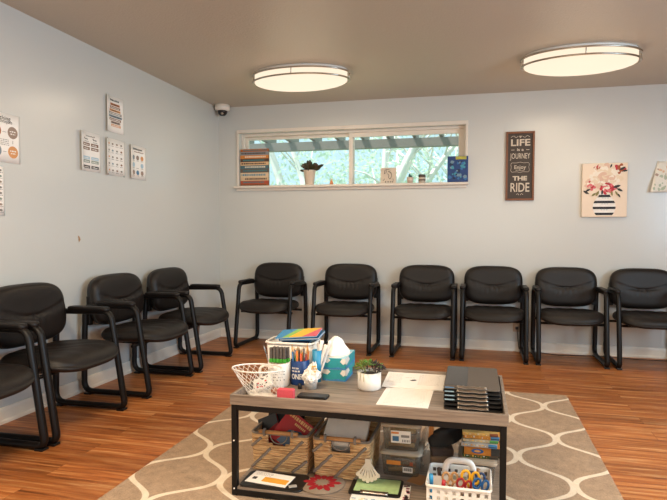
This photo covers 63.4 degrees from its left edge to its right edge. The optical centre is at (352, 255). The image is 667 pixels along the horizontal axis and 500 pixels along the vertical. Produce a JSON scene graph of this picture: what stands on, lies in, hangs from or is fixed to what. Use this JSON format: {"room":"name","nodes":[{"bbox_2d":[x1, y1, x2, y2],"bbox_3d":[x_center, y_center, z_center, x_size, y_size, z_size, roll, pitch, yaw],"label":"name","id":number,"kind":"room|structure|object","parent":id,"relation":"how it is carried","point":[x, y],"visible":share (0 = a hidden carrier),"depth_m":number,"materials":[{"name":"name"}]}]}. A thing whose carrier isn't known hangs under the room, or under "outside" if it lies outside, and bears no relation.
{"room":"waiting room","nodes":[
{"label":"waiting room","id":0,"kind":"room"},
{"bbox_2d":[0,2,219,407],"bbox_3d":[-2.331,-0.203,2.182,0.150,2.440,7.700,1,2,13],"label":"wall","id":1,"kind":"structure","parent":0,"point":[58,84],"depth_m":3.86,"materials":[{"name":"white paint"}]},
{"bbox_2d":[0,166,4,215],"bbox_3d":[-2.049,-0.372,3.046,0.004,0.284,0.188,1,2,12],"label":"notice","id":2,"kind":"object","parent":1,"relation":"attached to","point":[2,199],"visible":1,"depth_m":3.12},
{"bbox_2d":[0,112,20,164],"bbox_3d":[-2.025,-0.686,3.130,0.006,0.284,0.229,1,2,11],"label":"notice","id":3,"kind":"object","parent":1,"relation":"attached to","point":[9,124],"visible":1,"depth_m":3.17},
{"bbox_2d":[81,129,100,172],"bbox_3d":[-1.861,-0.738,3.825,0.014,0.275,0.218,0,2,7],"label":"notice","id":4,"kind":"object","parent":1,"relation":"attached to","point":[91,156],"visible":1,"depth_m":3.84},
{"bbox_2d":[0,328,220,424],"bbox_3d":[-2.253,0.970,2.213,0.018,0.094,7.400,1,2,13],"label":"baseboard","id":5,"kind":"structure","parent":1,"relation":"attached to","point":[11,412],"depth_m":3.92,"materials":[{"name":"beige paint"}]},
{"bbox_2d":[107,93,123,134],"bbox_3d":[-1.799,-1.066,4.077,0.014,0.268,0.218,0,2,7],"label":"notice","id":6,"kind":"object","parent":1,"relation":"attached to","point":[115,106],"visible":1,"depth_m":4.09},
{"bbox_2d":[107,137,124,176],"bbox_3d":[-1.800,-0.745,4.089,0.015,0.275,0.232,1,2,8],"label":"notice","id":7,"kind":"object","parent":1,"relation":"attached to","point":[115,148],"visible":1,"depth_m":4.10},
{"bbox_2d":[131,144,145,180],"bbox_3d":[-1.738,-0.754,4.361,0.014,0.270,0.225,1,2,7],"label":"notice","id":8,"kind":"object","parent":1,"relation":"attached to","point":[138,154],"visible":1,"depth_m":4.37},
{"bbox_2d":[0,0,666,106],"bbox_3d":[0.596,-1.459,1.454,6.150,0.150,7.700,1,2,13],"label":"ceiling","id":9,"kind":"structure","parent":0,"point":[209,50],"depth_m":3.65,"materials":[{"name":"paint"}]},
{"bbox_2d":[215,103,229,115],"bbox_3d":[-1.357,-1.510,5.608,0.156,0.112,0.156,1,2,13],"label":"security camera","id":10,"kind":"object","parent":9,"relation":"attached to","point":[222,109],"visible":1,"depth_m":5.56,"materials":[{"name":"white plastic"}]},
{"bbox_2d":[252,63,350,91],"bbox_3d":[-0.431,-1.449,4.450,0.852,0.130,0.517,1,2,13],"label":"ceiling light","id":11,"kind":"object","parent":9,"relation":"attached to","point":[299,77],"visible":1,"depth_m":4.29,"materials":[{"name":"white plastic"}]},
{"bbox_2d":[520,42,642,75],"bbox_3d":[1.668,-1.421,3.967,0.852,0.130,0.517,1,2,13],"label":"ceiling light","id":12,"kind":"object","parent":9,"relation":"attached to","point":[579,59],"visible":1,"depth_m":3.82,"materials":[{"name":"white plastic"}]},
{"bbox_2d":[0,337,666,499],"bbox_3d":[0.588,1.104,1.562,6.150,0.100,7.700,1,2,13],"label":"floor","id":13,"kind":"structure","parent":0,"point":[623,413],"depth_m":3.32,"materials":[{"name":"brown wood"}]},
{"bbox_2d":[0,322,48,451],"bbox_3d":[-1.869,0.598,2.518,0.573,0.813,0.628,1,2,13],"label":"chair","id":14,"kind":"object","parent":13,"relation":"on","point":[14,378],"visible":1,"depth_m":2.74,"materials":[{"name":"black leather"}]},
{"bbox_2d":[0,282,127,446],"bbox_3d":[-1.721,0.573,3.139,0.573,0.813,0.628,1,2,12],"label":"chair","id":15,"kind":"object","parent":13,"relation":"on","point":[40,305],"visible":0.92,"depth_m":3.10,"materials":[{"name":"black leather"}]},
{"bbox_2d":[81,273,193,398],"bbox_3d":[-1.541,0.539,3.946,0.573,0.813,0.628,1,2,12],"label":"chair","id":16,"kind":"object","parent":13,"relation":"on","point":[123,293],"visible":0.93,"depth_m":3.79,"materials":[{"name":"black leather"}]},
{"bbox_2d":[143,267,232,372],"bbox_3d":[-1.386,0.511,4.618,0.573,0.813,0.628,1,2,11],"label":"chair","id":17,"kind":"object","parent":13,"relation":"on","point":[170,279],"visible":0.83,"depth_m":4.47,"materials":[{"name":"black leather"}]},
{"bbox_2d":[233,262,307,348],"bbox_3d":[-0.813,0.482,5.350,0.592,0.813,0.573,1,3,15],"label":"chair","id":18,"kind":"object","parent":13,"relation":"on","point":[272,279],"visible":0.95,"depth_m":5.45,"materials":[{"name":"black leather"}]},
{"bbox_2d":[311,263,379,355],"bbox_3d":[-0.066,0.492,5.178,0.592,0.813,0.573,1,2,13],"label":"chair","id":19,"kind":"object","parent":13,"relation":"on","point":[345,281],"visible":0.98,"depth_m":5.29,"materials":[{"name":"black leather"}]},
{"bbox_2d":[97,391,623,499],"bbox_3d":[0.084,1.010,2.459,2.136,0.009,3.048,1,2,13],"label":"area rug","id":20,"kind":"object","parent":13,"relation":"on","point":[551,455],"visible":0.49,"depth_m":2.60,"materials":[{"name":"carpet"}]},
{"bbox_2d":[230,366,508,499],"bbox_3d":[0.098,0.791,2.429,1.125,0.430,0.592,1,2,13],"label":"coffee table","id":21,"kind":"object","parent":20,"relation":"on","point":[345,400],"visible":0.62,"depth_m":2.22,"materials":[{"name":"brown wood"}]},
{"bbox_2d":[232,363,283,396],"bbox_3d":[-0.422,0.552,2.402,0.245,0.112,0.159,1,2,13],"label":"wire basket","id":22,"kind":"object","parent":21,"relation":"on","point":[264,392],"visible":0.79,"depth_m":2.37,"materials":[{"name":"white plastic"}]},
{"bbox_2d":[253,373,272,391],"bbox_3d":[-0.397,0.562,2.388,0.098,0.081,0.043,0,2,7],"label":"snack packet","id":23,"kind":"object","parent":22,"relation":"in","point":[269,376],"visible":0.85,"depth_m":2.38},
{"bbox_2d":[258,362,289,386],"bbox_3d":[-0.366,0.550,2.526,0.141,0.110,0.103,1,2,13],"label":"mug","id":24,"kind":"object","parent":21,"relation":"on","point":[286,371],"visible":0.54,"depth_m":2.49,"materials":[{"name":"ceramic"}]},
{"bbox_2d":[269,347,272,363],"bbox_3d":[-0.381,0.510,2.517,0.016,0.169,0.016,1,2,13],"label":"marker","id":25,"kind":"object","parent":24,"relation":"in","point":[270,348],"visible":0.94,"depth_m":2.51,"materials":[{"name":"black plastic"}]},
{"bbox_2d":[272,347,275,363],"bbox_3d":[-0.365,0.511,2.514,0.016,0.169,0.016,1,2,13],"label":"marker","id":26,"kind":"object","parent":24,"relation":"in","point":[274,348],"visible":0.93,"depth_m":2.50,"materials":[{"name":"black plastic"}]},
{"bbox_2d":[279,348,282,363],"bbox_3d":[-0.333,0.511,2.506,0.016,0.169,0.016,1,2,13],"label":"marker","id":27,"kind":"object","parent":24,"relation":"in","point":[280,349],"visible":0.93,"depth_m":2.50,"materials":[{"name":"black plastic"}]},
{"bbox_2d":[283,348,286,363],"bbox_3d":[-0.317,0.511,2.502,0.016,0.169,0.016,1,2,13],"label":"marker","id":28,"kind":"object","parent":24,"relation":"in","point":[284,349],"visible":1,"depth_m":2.49,"materials":[{"name":"black plastic"}]},
{"bbox_2d":[286,347,289,362],"bbox_3d":[-0.304,0.510,2.522,0.016,0.169,0.016,1,2,13],"label":"marker","id":29,"kind":"object","parent":24,"relation":"in","point":[287,348],"visible":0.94,"depth_m":2.51,"materials":[{"name":"black plastic"}]},
{"bbox_2d":[240,470,309,492],"bbox_3d":[-0.334,0.969,2.319,0.276,0.008,0.150,1,2,12],"label":"tray","id":30,"kind":"object","parent":21,"relation":"on","point":[298,480],"visible":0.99,"depth_m":2.28,"materials":[{"name":"black plastic"}]},
{"bbox_2d":[245,471,294,487],"bbox_3d":[-0.357,0.963,2.328,0.190,0.003,0.105,1,3,19],"label":"envelope","id":31,"kind":"object","parent":30,"relation":"on","point":[266,478],"visible":1,"depth_m":2.32,"materials":[{"name":"white paper"}]},
{"bbox_2d":[277,388,294,397],"bbox_3d":[-0.286,0.591,2.309,0.074,0.046,0.026,1,2,11],"label":"sponge","id":32,"kind":"object","parent":21,"relation":"on","point":[281,392],"visible":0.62,"depth_m":2.30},
{"bbox_2d":[251,416,324,473],"bbox_3d":[-0.301,0.865,2.537,0.279,0.199,0.306,1,2,13],"label":"seagrass basket","id":33,"kind":"object","parent":21,"relation":"on","point":[296,457],"visible":0.73,"depth_m":2.41,"materials":[{"name":"wicker"}]},
{"bbox_2d":[258,413,281,445],"bbox_3d":[-0.382,0.834,2.523,0.069,0.188,0.162,-1,3,-33],"label":"picture book","id":34,"kind":"object","parent":33,"relation":"in","point":[270,422],"visible":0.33,"depth_m":2.54,"materials":[{"name":"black paper"}]},
{"bbox_2d":[258,413,277,429],"bbox_3d":[-0.398,0.792,2.539,0.100,0.075,0.001,-25,-25,13],"label":"picture","id":35,"kind":"object","parent":34,"relation":"attached to","point":[268,421],"depth_m":2.54},
{"bbox_2d":[269,413,304,421],"bbox_3d":[-0.320,0.813,2.556,0.180,0.192,0.080,1,2,13],"label":"picture book","id":36,"kind":"object","parent":33,"relation":"in","point":[280,416],"visible":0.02,"depth_m":2.57,"materials":[{"name":"black paper"}]},
{"bbox_2d":[271,414,316,445],"bbox_3d":[-0.269,0.816,2.477,0.220,0.212,0.070,1,2,13],"label":"picture book","id":37,"kind":"object","parent":33,"relation":"in","point":[288,423],"visible":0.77,"depth_m":2.48,"materials":[{"name":"red paper"}]},
{"bbox_2d":[276,430,301,445],"bbox_3d":[-0.275,0.839,2.465,0.120,0.092,0.002,35,-14,10],"label":"picture","id":38,"kind":"object","parent":37,"relation":"attached to","point":[281,439],"depth_m":2.46},
{"bbox_2d":[265,336,320,364],"bbox_3d":[-0.298,0.507,2.692,0.254,0.182,0.166,1,2,13],"label":"bin","id":39,"kind":"object","parent":21,"relation":"on","point":[272,341],"visible":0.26,"depth_m":2.62,"materials":[{"name":"white plastic"}]},
{"bbox_2d":[279,331,324,340],"bbox_3d":[-0.252,0.399,2.696,0.201,0.032,0.150,1,2,10],"label":"picture book","id":40,"kind":"object","parent":39,"relation":"in","point":[321,333],"visible":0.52,"depth_m":2.63,"materials":[{"name":"white paper"}]},
{"bbox_2d":[275,328,321,338],"bbox_3d":[-0.266,0.386,2.689,0.206,0.035,0.155,0,2,7],"label":"picture book","id":41,"kind":"object","parent":40,"relation":"on","point":[308,332],"visible":1,"depth_m":2.67,"materials":[{"name":"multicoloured paper"}]},
{"bbox_2d":[290,359,308,385],"bbox_3d":[-0.251,0.547,2.557,0.090,0.114,0.091,1,2,13],"label":"can","id":42,"kind":"object","parent":21,"relation":"on","point":[297,368],"visible":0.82,"depth_m":2.52,"materials":[{"name":"blue metal"}]},
{"bbox_2d":[304,378,316,389],"bbox_3d":[-0.193,0.580,2.469,0.068,0.055,0.068,1,2,13],"label":"clear cup","id":43,"kind":"object","parent":21,"relation":"on","point":[311,386],"visible":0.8,"depth_m":2.44,"materials":[{"name":"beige plastic"}]},
{"bbox_2d":[301,361,320,383],"bbox_3d":[-0.188,0.529,2.469,0.090,0.105,0.089,-1,3,-34],"label":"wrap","id":44,"kind":"object","parent":43,"relation":"in","point":[312,374],"visible":0.98,"depth_m":2.44,"materials":[{"name":"white paper"}]},
{"bbox_2d":[297,392,328,399],"bbox_3d":[-0.172,0.608,2.341,0.134,0.010,0.060,1,2,12],"label":"phone","id":45,"kind":"object","parent":21,"relation":"on","point":[320,396],"visible":1,"depth_m":2.33,"materials":[{"name":"black plastic"}]},
{"bbox_2d":[312,349,321,381],"bbox_3d":[-0.172,0.527,2.587,0.048,0.152,0.048,1,2,13],"label":"cup","id":46,"kind":"object","parent":21,"relation":"on","point":[316,355],"visible":0.59,"depth_m":2.57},
{"bbox_2d":[321,344,327,364],"bbox_3d":[-0.147,0.504,2.577,0.054,0.168,0.015,1,3,24],"label":"paper scrap","id":47,"kind":"object","parent":46,"relation":"in","point":[325,345],"visible":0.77,"depth_m":2.57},
{"bbox_2d":[321,340,331,372],"bbox_3d":[-0.132,0.495,2.584,0.066,0.186,0.011,0,2,-12],"label":"paper scrap","id":48,"kind":"object","parent":46,"relation":"in","point":[329,341],"visible":0.77,"depth_m":2.58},
{"bbox_2d":[303,473,344,494],"bbox_3d":[-0.131,0.970,2.303,0.198,0.008,0.198,1,2,13],"label":"trivet","id":49,"kind":"object","parent":21,"relation":"on","point":[316,484],"visible":0.91,"depth_m":2.28,"materials":[{"name":"beige fabric"}]},
{"bbox_2d":[322,361,354,381],"bbox_3d":[-0.069,0.571,2.696,0.115,0.055,0.207,1,2,13],"label":"tissue box","id":50,"kind":"object","parent":21,"relation":"on","point":[327,374],"visible":0.7,"depth_m":2.60,"materials":[{"name":"teal cardboard"}]},
{"bbox_2d":[322,336,354,369],"bbox_3d":[-0.074,0.470,2.693,0.127,0.144,0.207,1,2,13],"label":"tissue box","id":51,"kind":"object","parent":50,"relation":"on","point":[339,357],"visible":0.84,"depth_m":2.64,"materials":[{"name":"teal cardboard"}]},
{"bbox_2d":[312,418,380,479],"bbox_3d":[-0.024,0.869,2.470,0.265,0.199,0.313,1,2,13],"label":"seagrass basket","id":52,"kind":"object","parent":21,"relation":"on","point":[327,462],"visible":0.77,"depth_m":2.35,"materials":[{"name":"wicker"}]},
{"bbox_2d":[323,418,370,452],"bbox_3d":[-0.022,0.822,2.472,0.199,0.181,0.200,1,2,13],"label":"tub","id":53,"kind":"object","parent":52,"relation":"in","point":[345,428],"visible":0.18,"depth_m":2.43,"materials":[{"name":"white plastic"}]},
{"bbox_2d":[237,446,499,499],"bbox_3d":[0.097,0.975,2.437,1.111,0.012,0.576,1,2,13],"label":"shelf","id":54,"kind":"object","parent":21,"relation":"attached to","point":[417,492],"depth_m":2.30,"materials":[{"name":"grey wood"}]},
{"bbox_2d":[354,359,386,390],"bbox_3d":[0.079,0.538,2.469,0.149,0.141,0.144,0,2,-6],"label":"succulent pot","id":55,"kind":"object","parent":21,"relation":"on","point":[369,379],"visible":1,"depth_m":2.43,"materials":[{"name":"white ceramic"}]},
{"bbox_2d":[350,485,410,499],"bbox_3d":[0.116,0.976,2.220,0.236,0.004,0.165,1,2,10],"label":"magazine","id":56,"kind":"object","parent":21,"relation":"on","point":[405,494],"visible":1,"depth_m":2.18,"materials":[{"name":"white paper"}]},
{"bbox_2d":[348,477,403,497],"bbox_3d":[0.099,0.965,2.264,0.216,0.014,0.156,1,2,11],"label":"clipboard","id":57,"kind":"object","parent":56,"relation":"on","point":[390,488],"visible":0.94,"depth_m":2.25,"materials":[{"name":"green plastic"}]},
{"bbox_2d":[356,458,379,482],"bbox_3d":[0.064,0.913,2.291,0.104,0.098,0.019,1,2,13],"label":"scallop shell","id":58,"kind":"object","parent":57,"relation":"on","point":[368,467],"visible":1,"depth_m":2.29,"materials":[{"name":"white ceramic"}]},
{"bbox_2d":[380,435,425,472],"bbox_3d":[0.230,0.912,2.462,0.190,0.114,0.210,1,2,13],"label":"clear bin","id":59,"kind":"object","parent":21,"relation":"on","point":[417,451],"visible":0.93,"depth_m":2.38,"materials":[{"name":"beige plastic"}]},
{"bbox_2d":[381,422,421,443],"bbox_3d":[0.228,0.793,2.457,0.182,0.122,0.202,1,2,11],"label":"clear bin","id":60,"kind":"object","parent":59,"relation":"on","point":[396,436],"visible":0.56,"depth_m":2.36,"materials":[{"name":"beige plastic"}]},
{"bbox_2d":[388,441,414,447],"bbox_3d":[0.217,0.840,2.408,0.117,0.022,0.022,1,2,13],"label":"stick","id":61,"kind":"object","parent":60,"relation":"in","point":[412,445],"visible":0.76,"depth_m":2.40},
{"bbox_2d":[390,427,415,433],"bbox_3d":[0.227,0.790,2.447,0.117,0.022,0.022,1,3,17],"label":"stick","id":62,"kind":"object","parent":60,"relation":"in","point":[412,431],"visible":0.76,"depth_m":2.44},
{"bbox_2d":[388,466,414,472],"bbox_3d":[0.217,0.955,2.413,0.117,0.022,0.022,1,2,13],"label":"stick","id":63,"kind":"object","parent":59,"relation":"in","point":[390,468],"visible":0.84,"depth_m":2.41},
{"bbox_2d":[394,460,414,465],"bbox_3d":[0.222,0.930,2.433,0.117,0.022,0.022,1,2,8],"label":"stick","id":64,"kind":"object","parent":59,"relation":"in","point":[407,462],"visible":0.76,"depth_m":2.42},
{"bbox_2d":[376,387,432,408],"bbox_3d":[0.231,0.614,2.344,0.216,0.001,0.262,1,2,14],"label":"sheet","id":65,"kind":"object","parent":21,"relation":"on","point":[416,398],"visible":1,"depth_m":2.33,"materials":[{"name":"white paper"}]},
{"bbox_2d":[407,474,426,485],"bbox_3d":[0.287,0.973,2.346,0.070,0.001,0.090,2,3,36],"label":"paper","id":66,"kind":"object","parent":21,"relation":"on","point":[418,479],"visible":0.86,"depth_m":2.34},
{"bbox_2d":[425,457,492,499],"bbox_3d":[0.426,0.898,2.164,0.255,0.168,0.215,1,2,13],"label":"caddy","id":67,"kind":"object","parent":21,"relation":"on","point":[439,492],"visible":0.78,"depth_m":2.16,"materials":[{"name":"white plastic"}]},
{"bbox_2d":[429,473,432,498],"bbox_3d":[0.310,0.918,2.124,0.021,0.119,0.015,1,2,13],"label":"marker pen","id":68,"kind":"object","parent":67,"relation":"in","point":[430,474],"visible":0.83,"depth_m":2.12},
{"bbox_2d":[441,471,458,486],"bbox_3d":[0.384,0.912,2.135,0.067,0.122,0.008,0,2,7],"label":"scissors","id":69,"kind":"object","parent":67,"relation":"in","point":[445,472],"visible":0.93,"depth_m":2.13,"materials":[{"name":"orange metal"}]},
{"bbox_2d":[456,477,471,499],"bbox_3d":[0.434,0.922,2.106,0.063,0.113,0.008,1,2,13],"label":"scissors","id":70,"kind":"object","parent":67,"relation":"in","point":[464,484],"visible":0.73,"depth_m":2.10,"materials":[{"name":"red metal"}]},
{"bbox_2d":[460,469,480,496],"bbox_3d":[0.460,0.908,2.113,0.078,0.141,0.010,1,3,19],"label":"scissors","id":71,"kind":"object","parent":67,"relation":"in","point":[471,476],"visible":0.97,"depth_m":2.11,"materials":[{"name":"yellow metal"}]},
{"bbox_2d":[467,471,485,486],"bbox_3d":[0.488,0.912,2.129,0.070,0.127,0.009,1,2,13],"label":"scissors","id":72,"kind":"object","parent":67,"relation":"in","point":[480,473],"visible":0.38,"depth_m":2.12,"materials":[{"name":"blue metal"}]},
{"bbox_2d":[472,477,489,497],"bbox_3d":[0.495,0.919,2.090,0.068,0.122,0.008,0,2,2],"label":"scissors","id":73,"kind":"object","parent":67,"relation":"in","point":[481,483],"visible":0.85,"depth_m":2.09,"materials":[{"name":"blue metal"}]},
{"bbox_2d":[444,404,502,412],"bbox_3d":[0.525,0.609,2.350,0.234,0.012,0.394,1,2,13],"label":"clipboard","id":74,"kind":"object","parent":21,"relation":"on","point":[449,407],"visible":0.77,"depth_m":2.17,"materials":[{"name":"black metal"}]},
{"bbox_2d":[444,400,502,408],"bbox_3d":[0.528,0.597,2.370,0.234,0.012,0.394,1,2,13],"label":"clipboard","id":75,"kind":"object","parent":74,"relation":"on","point":[452,403],"visible":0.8,"depth_m":2.19,"materials":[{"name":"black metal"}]},
{"bbox_2d":[444,396,501,404],"bbox_3d":[0.531,0.585,2.389,0.234,0.012,0.394,1,2,13],"label":"clipboard","id":76,"kind":"object","parent":75,"relation":"on","point":[456,399],"visible":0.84,"depth_m":2.21,"materials":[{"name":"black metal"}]},
{"bbox_2d":[444,392,500,399],"bbox_3d":[0.534,0.573,2.409,0.234,0.012,0.394,1,2,13],"label":"clipboard","id":77,"kind":"object","parent":76,"relation":"on","point":[473,396],"visible":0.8,"depth_m":2.23,"materials":[{"name":"black plastic"}]},
{"bbox_2d":[443,388,500,395],"bbox_3d":[0.537,0.561,2.428,0.234,0.012,0.394,1,2,13],"label":"clipboard","id":78,"kind":"object","parent":77,"relation":"on","point":[488,393],"visible":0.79,"depth_m":2.25,"materials":[{"name":"black plastic"}]},
{"bbox_2d":[444,366,499,391],"bbox_3d":[0.540,0.549,2.447,0.234,0.012,0.394,1,2,13],"label":"clipboard","id":79,"kind":"object","parent":78,"relation":"on","point":[457,377],"visible":1,"depth_m":2.41,"materials":[{"name":"black plastic"}]},
{"bbox_2d":[458,442,496,466],"bbox_3d":[0.553,0.921,2.397,0.166,0.104,0.224,1,2,13],"label":"clear bin","id":80,"kind":"object","parent":21,"relation":"on","point":[477,461],"visible":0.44,"depth_m":2.30,"materials":[{"name":"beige plastic"}]},
{"bbox_2d":[463,446,497,459],"bbox_3d":[0.567,0.859,2.399,0.150,0.015,0.171,1,2,13],"label":"box","id":81,"kind":"object","parent":80,"relation":"on","point":[464,455],"visible":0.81,"depth_m":2.32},
{"bbox_2d":[464,444,499,456],"bbox_3d":[0.570,0.833,2.388,0.150,0.035,0.171,1,2,13],"label":"box","id":82,"kind":"object","parent":81,"relation":"on","point":[467,450],"visible":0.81,"depth_m":2.31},
{"bbox_2d":[461,435,496,448],"bbox_3d":[0.559,0.806,2.383,0.150,0.017,0.171,1,2,14],"label":"box","id":83,"kind":"object","parent":82,"relation":"on","point":[463,443],"visible":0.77,"depth_m":2.30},
{"bbox_2d":[463,435,498,443],"bbox_3d":[0.564,0.790,2.392,0.150,0.011,0.171,1,2,12],"label":"box","id":84,"kind":"object","parent":83,"relation":"on","point":[464,439],"visible":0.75,"depth_m":2.31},
{"bbox_2d":[464,432,499,440],"bbox_3d":[0.572,0.775,2.393,0.150,0.017,0.171,1,3,14],"label":"box","id":85,"kind":"object","parent":84,"relation":"on","point":[465,436],"visible":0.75,"depth_m":2.31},
{"bbox_2d":[462,429,498,436],"bbox_3d":[0.561,0.759,2.384,0.150,0.013,0.171,1,2,11],"label":"box","id":86,"kind":"object","parent":85,"relation":"on","point":[464,431],"visible":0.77,"depth_m":2.31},
{"bbox_3d":[0.399,0.868,2.445,0.196,0.200,0.150,1,2,13],"label":"clear bag","id":87,"kind":"object","parent":21,"relation":"on","visible":0},
{"bbox_2d":[428,427,462,446],"bbox_3d":[0.420,0.812,2.431,0.162,0.116,0.089,1,3,16],"label":"pouch","id":88,"kind":"object","parent":87,"relation":"in","point":[441,437],"visible":0.82,"depth_m":2.40,"materials":[{"name":"fabric"}]},
{"bbox_3d":[0.400,0.947,2.443,0.100,0.036,0.090,1,2,13],"label":"bundle","id":89,"kind":"object","parent":87,"relation":"in","visible":0},
{"bbox_2d":[430,452,452,462],"bbox_3d":[0.400,0.910,2.442,0.100,0.036,0.090,0,2,7],"label":"bundle","id":90,"kind":"object","parent":89,"relation":"on","point":[437,459],"visible":0.36,"depth_m":2.40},
{"bbox_2d":[429,445,453,455],"bbox_3d":[0.401,0.873,2.440,0.100,0.036,0.090,0,2,2],"label":"bundle","id":91,"kind":"object","parent":90,"relation":"on","point":[435,451],"visible":0.76,"depth_m":2.40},
{"bbox_2d":[389,265,457,360],"bbox_3d":[0.664,0.501,5.009,0.592,0.813,0.573,1,2,13],"label":"chair","id":92,"kind":"object","parent":13,"relation":"on","point":[417,283],"visible":1,"depth_m":5.11,"materials":[{"name":"black leather"}]},
{"bbox_2d":[459,266,528,364],"bbox_3d":[1.268,0.509,4.870,0.592,0.813,0.573,1,2,13],"label":"chair","id":93,"kind":"object","parent":13,"relation":"on","point":[482,284],"visible":1,"depth_m":4.97,"materials":[{"name":"leather"}]},
{"bbox_2d":[530,267,609,368],"bbox_3d":[1.892,0.517,4.726,0.592,0.813,0.573,1,2,13],"label":"chair","id":94,"kind":"object","parent":13,"relation":"on","point":[554,286],"visible":1,"depth_m":4.83,"materials":[{"name":"leather"}]},
{"bbox_2d":[515,326,664,360],"bbox_3d":[2.272,0.801,4.857,1.553,0.236,0.081,1,3,17],"label":"power cord","id":95,"kind":"object","parent":13,"relation":"on","point":[516,327],"visible":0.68,"depth_m":4.92,"materials":[{"name":"black plastic"}]},
{"bbox_2d":[603,268,666,369],"bbox_3d":[2.510,0.525,4.584,0.592,0.813,0.573,1,2,13],"label":"chair","id":96,"kind":"object","parent":13,"relation":"on","point":[633,288],"visible":1,"depth_m":4.70,"materials":[{"name":"leather"}]},
{"bbox_2d":[219,84,666,347],"bbox_3d":[1.441,-0.318,5.184,5.850,2.440,0.150,1,2,13],"label":"wall","id":97,"kind":"structure","parent":0,"point":[389,231],"depth_m":5.16,"materials":[{"name":"white paint"}]},
{"bbox_2d":[234,120,468,190],"bbox_3d":[-0.055,-0.990,5.472,2.412,0.639,0.203,1,2,13],"label":"window","id":98,"kind":"structure","parent":97,"relation":"in","point":[462,131],"depth_m":5.43,"materials":[{"name":"beige paint"}]},
{"bbox_2d":[240,149,269,185],"bbox_3d":[-1.030,-0.927,5.664,0.316,0.386,0.027,1,2,13],"label":"sign","id":99,"kind":"object","parent":98,"relation":"on","point":[254,163],"visible":1,"depth_m":5.65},
{"bbox_2d":[300,160,323,184],"bbox_3d":[-0.429,-0.856,5.543,0.218,0.259,0.182,-1,3,-18],"label":"plant","id":100,"kind":"object","parent":98,"relation":"on","point":[309,169],"visible":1,"depth_m":5.49,"materials":[{"name":"green plant"}]},
{"bbox_2d":[380,168,395,182],"bbox_3d":[0.352,-0.795,5.348,0.156,0.160,0.028,1,2,13],"label":"framed sketch","id":101,"kind":"object","parent":98,"relation":"on","point":[388,175],"visible":0.95,"depth_m":5.34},
{"bbox_2d":[418,174,425,182],"bbox_3d":[0.674,-0.752,5.258,0.070,0.082,0.069,1,2,13],"label":"candle jar","id":102,"kind":"object","parent":98,"relation":"on","point":[422,177],"visible":0.98,"depth_m":5.23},
{"bbox_2d":[447,156,467,181],"bbox_3d":[1.001,-0.828,5.146,0.194,0.246,0.022,1,2,13],"label":"painting","id":103,"kind":"object","parent":98,"relation":"on","point":[457,166],"visible":1,"depth_m":5.14,"materials":[{"name":"paper"}]},
{"bbox_2d":[221,328,666,358],"bbox_3d":[1.424,0.858,5.150,5.838,0.094,0.018,1,2,13],"label":"baseboard","id":104,"kind":"structure","parent":97,"relation":"attached to","point":[558,348],"depth_m":5.19,"materials":[{"name":"beige paint"}]},
{"bbox_2d":[513,323,519,331],"bbox_3d":[1.557,0.661,5.117,0.072,0.116,0.007,1,2,13],"label":"wall outlet","id":105,"kind":"object","parent":97,"relation":"attached to","point":[514,324],"visible":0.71,"depth_m":5.12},
{"bbox_2d":[505,131,534,200],"bbox_3d":[1.563,-0.840,5.042,0.256,0.640,0.026,1,2,13],"label":"board","id":106,"kind":"object","parent":97,"relation":"attached to","point":[520,145],"visible":1,"depth_m":5.04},
{"bbox_2d":[581,163,627,216],"bbox_3d":[2.275,-0.597,4.881,0.380,0.486,0.039,1,2,13],"label":"flower canvas","id":107,"kind":"object","parent":97,"relation":"attached to","point":[604,185],"visible":1,"depth_m":4.87,"materials":[{"name":"beige fabric"}]},
{"bbox_2d":[651,161,666,191],"bbox_3d":[2.801,-0.701,4.765,0.339,0.275,0.047,0,2,5],"label":"poster","id":108,"kind":"object","parent":97,"relation":"attached to","point":[659,184],"visible":1,"depth_m":4.77,"materials":[{"name":"paper"}]},
{"label":"outside","id":109,"kind":"structure","parent":0,"visible":0},
{"bbox_3d":[5.361,-0.130,35.230,60.000,0.150,59.600,1,2,13],"label":"ground","id":110,"kind":"structure","parent":109,"visible":0},
{"bbox_2d":[259,136,424,184],"bbox_3d":[-0.767,-1.284,10.902,5.473,4.188,3.019,1,2,13],"label":"tree","id":111,"kind":"object","parent":110,"relation":"on","point":[273,161],"visible":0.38,"depth_m":10.47,"materials":[{"name":"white plant"}]},
{"bbox_2d":[250,134,458,151],"bbox_3d":[0.123,-0.416,6.696,7.800,2.800,2.190,1,2,13],"label":"patio cover","id":112,"kind":"object","parent":110,"relation":"on","point":[293,145],"visible":0.1,"depth_m":7.38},
{"bbox_2d":[270,137,447,184],"bbox_3d":[1.643,-1.439,14.165,11.540,4.239,3.194,1,2,13],"label":"tree","id":113,"kind":"object","parent":110,"relation":"on","point":[397,157],"visible":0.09,"depth_m":14.40,"materials":[{"name":"green plant"}]},
{"bbox_2d":[294,134,457,183],"bbox_3d":[0.945,-1.355,10.297,4.904,4.386,3.094,1,2,13],"label":"forked tree","id":114,"kind":"object","parent":110,"relation":"on","point":[410,152],"visible":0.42,"depth_m":9.75,"materials":[{"name":"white plant"}]},
{"bbox_2d":[355,134,457,183],"bbox_3d":[1.548,-1.631,10.628,3.267,4.908,2.776,1,2,13],"label":"tree","id":115,"kind":"object","parent":110,"relation":"on","point":[448,151],"visible":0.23,"depth_m":9.95,"materials":[{"name":"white plant"}]},
{"bbox_2d":[359,134,458,181],"bbox_3d":[2.373,-1.333,12.195,4.638,4.184,3.290,1,2,13],"label":"bare tree","id":116,"kind":"object","parent":110,"relation":"on","point":[457,147],"visible":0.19,"depth_m":11.67,"materials":[{"name":"green plant"}]},
{"label":"sheet","id":117,"kind":"object","parent":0,"visible":0},
{"bbox_2d":[382,372,444,390],"bbox_3d":[0.291,0.592,2.559,0.279,0.018,0.206,1,2,13],"label":"sheet","id":118,"kind":"object","parent":117,"relation":"on","point":[393,379],"visible":0.99,"depth_m":2.55,"materials":[{"name":"white paper"}]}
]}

